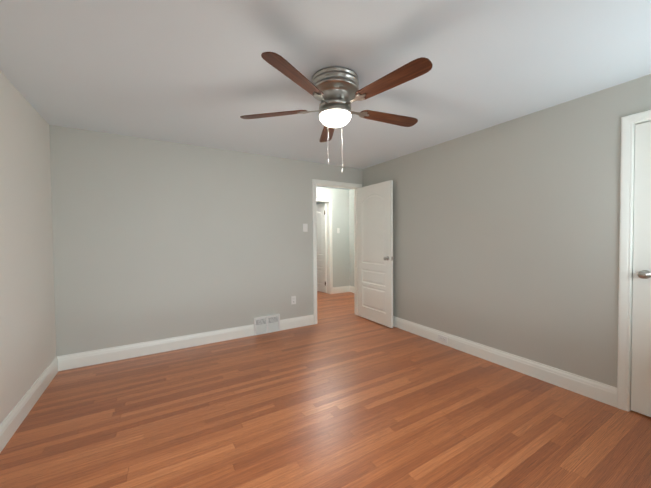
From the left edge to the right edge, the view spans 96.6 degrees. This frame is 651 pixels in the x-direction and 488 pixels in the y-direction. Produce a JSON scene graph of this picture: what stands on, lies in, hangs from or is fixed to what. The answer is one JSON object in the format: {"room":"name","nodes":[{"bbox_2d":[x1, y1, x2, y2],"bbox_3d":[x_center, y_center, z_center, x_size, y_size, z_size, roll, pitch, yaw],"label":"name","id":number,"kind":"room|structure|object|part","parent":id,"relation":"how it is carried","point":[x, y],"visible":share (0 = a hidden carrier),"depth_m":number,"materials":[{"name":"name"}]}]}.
{"room":"empty bedroom","nodes":[
{"label":"empty bedroom","id":0,"kind":"room"},
{"bbox_2d":[0,71,55,424],"bbox_3d":[-1.602,0.085,0.940,0.120,2.400,4.315,-1,2,-31],"label":"wall","id":1,"kind":"structure","parent":0,"point":[27,332],"depth_m":2.19,"materials":[{"name":"grey paint"}]},
{"bbox_2d":[0,357,57,452],"bbox_3d":[-1.564,1.210,1.053,0.016,0.145,4.195,-1,2,-31],"label":"baseboard","id":2,"kind":"structure","parent":1,"relation":"attached to","point":[14,419],"depth_m":2.12,"materials":[{"name":"white wood"}]},
{"bbox_2d":[49,125,362,355],"bbox_3d":[-1.048,0.012,3.850,4.050,2.400,0.120,-1,2,-31],"label":"wall","id":3,"kind":"structure","parent":0,"point":[153,240],"depth_m":3.34,"materials":[{"name":"grey paint"}]},
{"bbox_2d":[56,315,313,370],"bbox_3d":[-1.408,1.150,3.577,2.869,0.145,0.016,-1,2,-31],"label":"baseboard","id":4,"kind":"structure","parent":3,"relation":"attached to","point":[81,359],"depth_m":3.31,"materials":[{"name":"white wood"}]},
{"bbox_2d":[254,314,279,334],"bbox_3d":[-0.792,1.091,3.932,0.359,0.228,0.034,-1,2,-31],"label":"air vent","id":5,"kind":"object","parent":3,"relation":"in","point":[266,320],"visible":1,"depth_m":3.92,"materials":[{"name":"white plastic"}]},
{"bbox_2d":[291,296,295,304],"bbox_3d":[-0.454,0.804,4.143,0.072,0.116,0.009,-1,2,-31],"label":"outlet","id":6,"kind":"object","parent":3,"relation":"attached to","point":[293,299],"visible":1,"depth_m":4.14,"materials":[{"name":"white plastic"}]},
{"bbox_2d":[303,224,307,231],"bbox_3d":[-0.289,-0.237,4.215,0.072,0.116,0.022,-1,2,-31],"label":"light switch","id":7,"kind":"object","parent":3,"relation":"attached to","point":[305,227],"visible":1,"depth_m":4.22,"materials":[{"name":"white plastic"}]},
{"bbox_2d":[312,179,361,323],"bbox_3d":[0.175,0.109,4.580,0.917,2.151,0.158,-1,2,-31],"label":"door frame","id":8,"kind":"structure","parent":3,"relation":"attached to","point":[324,182],"depth_m":4.36,"materials":[{"name":"white wood"}]},
{"bbox_2d":[357,180,393,327],"bbox_3d":[0.731,0.140,4.381,0.167,2.065,0.780,-1,2,-31],"label":"door","id":9,"kind":"structure","parent":8,"relation":"attached to","point":[375,257],"depth_m":4.32,"materials":[{"name":"white wood"}]},
{"bbox_2d":[316,202,326,225],"bbox_3d":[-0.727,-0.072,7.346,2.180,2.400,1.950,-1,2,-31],"label":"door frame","id":10,"kind":"structure","parent":0,"point":[326,210],"depth_m":7.96,"materials":[{"name":"paint"}]},
{"bbox_2d":[0,291,650,487],"bbox_3d":[-0.395,1.233,4.040,5.320,0.060,8.370,-1,2,-31],"label":"floor","id":11,"kind":"structure","parent":0,"point":[340,394],"depth_m":2.02,"materials":[{"name":"brown wood"}]},
{"bbox_2d":[0,0,650,189],"bbox_3d":[-0.416,-1.227,3.983,5.320,0.060,8.370,-1,2,-31],"label":"ceiling","id":12,"kind":"structure","parent":0,"point":[203,73],"depth_m":1.84,"materials":[{"name":"white paint"}]},
{"bbox_2d":[240,52,432,172],"bbox_3d":[0.114,-0.837,2.048,1.354,0.638,1.369,-1,2,-31],"label":"ceiling fan","id":13,"kind":"object","parent":12,"relation":"hanging from","point":[336,91],"visible":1,"depth_m":1.92,"materials":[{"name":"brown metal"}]},
{"bbox_3d":[-0.384,-0.957,2.144,0.515,0.030,0.117,0,1,12],"label":"blade","id":14,"kind":"part","parent":13,"relation":"part of","materials":[{"name":"brown wood"}]},
{"bbox_3d":[-0.165,-0.947,1.647,0.117,0.030,0.515,0,2,30],"label":"blade","id":15,"kind":"part","parent":13,"relation":"part of","materials":[{"name":"brown wood"}]},
{"bbox_3d":[0.021,-0.969,2.506,0.117,0.030,0.515,-1,1,-6],"label":"blade","id":16,"kind":"part","parent":13,"relation":"part of","materials":[{"name":"brown wood"}]},
{"bbox_3d":[0.069,-0.873,2.048,0.226,0.074,0.226,-1,2,-31],"label":"lamp shade","id":17,"kind":"part","parent":13,"relation":"part of","materials":[{"name":"white glass"}]},
{"bbox_3d":[0.491,-0.967,2.233,0.515,0.030,0.117,-1,1,-24],"label":"blade","id":18,"kind":"part","parent":13,"relation":"part of","materials":[{"name":"brown wood"}]},
{"bbox_3d":[0.376,-0.953,1.702,0.117,0.030,0.515,-2,2,-42],"label":"blade","id":19,"kind":"part","parent":13,"relation":"part of","materials":[{"name":"brown wood"}]},
{"bbox_2d":[316,187,349,286],"bbox_3d":[-0.722,-0.044,6.144,3.160,2.400,0.120,-1,2,-31],"label":"wall","id":20,"kind":"structure","parent":0,"point":[340,240],"depth_m":6.70,"materials":[{"name":"paint"}]},
{"bbox_2d":[316,203,326,292],"bbox_3d":[-0.217,0.088,6.965,0.167,2.065,0.789,-1,2,-37],"label":"hall door","id":21,"kind":"structure","parent":20,"relation":"in","point":[321,249],"depth_m":6.77,"materials":[{"name":"white wood"}]},
{"bbox_2d":[316,198,332,293],"bbox_3d":[-0.277,0.071,6.400,0.932,2.151,0.139,-1,2,-31],"label":"door frame","id":22,"kind":"structure","parent":20,"relation":"attached to","point":[330,219],"depth_m":6.58,"materials":[{"name":"white wood"}]},
{"bbox_2d":[333,286,349,293],"bbox_3d":[0.369,1.061,6.735,0.484,0.145,0.016,-1,2,-31],"label":"baseboard","id":23,"kind":"structure","parent":20,"relation":"attached to","point":[342,289],"depth_m":6.73,"materials":[{"name":"white wood"}]},
{"bbox_2d":[349,189,353,285],"bbox_3d":[1.077,-0.058,6.095,0.120,2.400,1.805,-1,2,-31],"label":"wall","id":24,"kind":"structure","parent":0,"point":[351,224],"depth_m":6.76,"materials":[{"name":"paint"}]},
{"bbox_2d":[363,74,650,387],"bbox_3d":[1.744,0.008,3.001,0.120,2.400,4.195,-1,2,-31],"label":"wall","id":25,"kind":"structure","parent":0,"point":[506,236],"depth_m":2.70,"materials":[{"name":"grey paint"}]},
{"bbox_2d":[393,316,616,407],"bbox_3d":[1.403,1.128,3.483,0.016,0.145,3.054,-1,2,-31],"label":"baseboard","id":26,"kind":"structure","parent":25,"relation":"attached to","point":[594,390],"depth_m":2.71,"materials":[{"name":"white wood"}]},
{"bbox_2d":[438,334,446,342],"bbox_3d":[1.399,1.133,3.465,0.009,0.075,0.125,-1,2,-31],"label":"outlet","id":27,"kind":"object","parent":26,"relation":"attached to","point":[442,338],"visible":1,"depth_m":3.46,"materials":[{"name":"white plastic"}]},
{"bbox_2d":[617,110,650,411],"bbox_3d":[2.472,0.178,1.785,0.120,2.105,0.835,-1,2,-31],"label":"door frame","id":28,"kind":"structure","parent":25,"relation":"attached to","point":[632,258],"depth_m":2.10,"materials":[{"name":"white wood"}]},
{"bbox_2d":[631,121,650,416],"bbox_3d":[2.436,0.186,1.771,0.167,2.065,0.780,-1,2,-31],"label":"closet door","id":29,"kind":"structure","parent":25,"relation":"in","point":[641,359],"depth_m":2.06,"materials":[{"name":"white wood"}]},
{"bbox_3d":[2.261,0.214,2.066,0.167,0.062,0.094,-1,2,-31],"label":"knob","id":30,"kind":"part","parent":29,"relation":"part of","materials":[{"name":"silver metal"}]}
]}

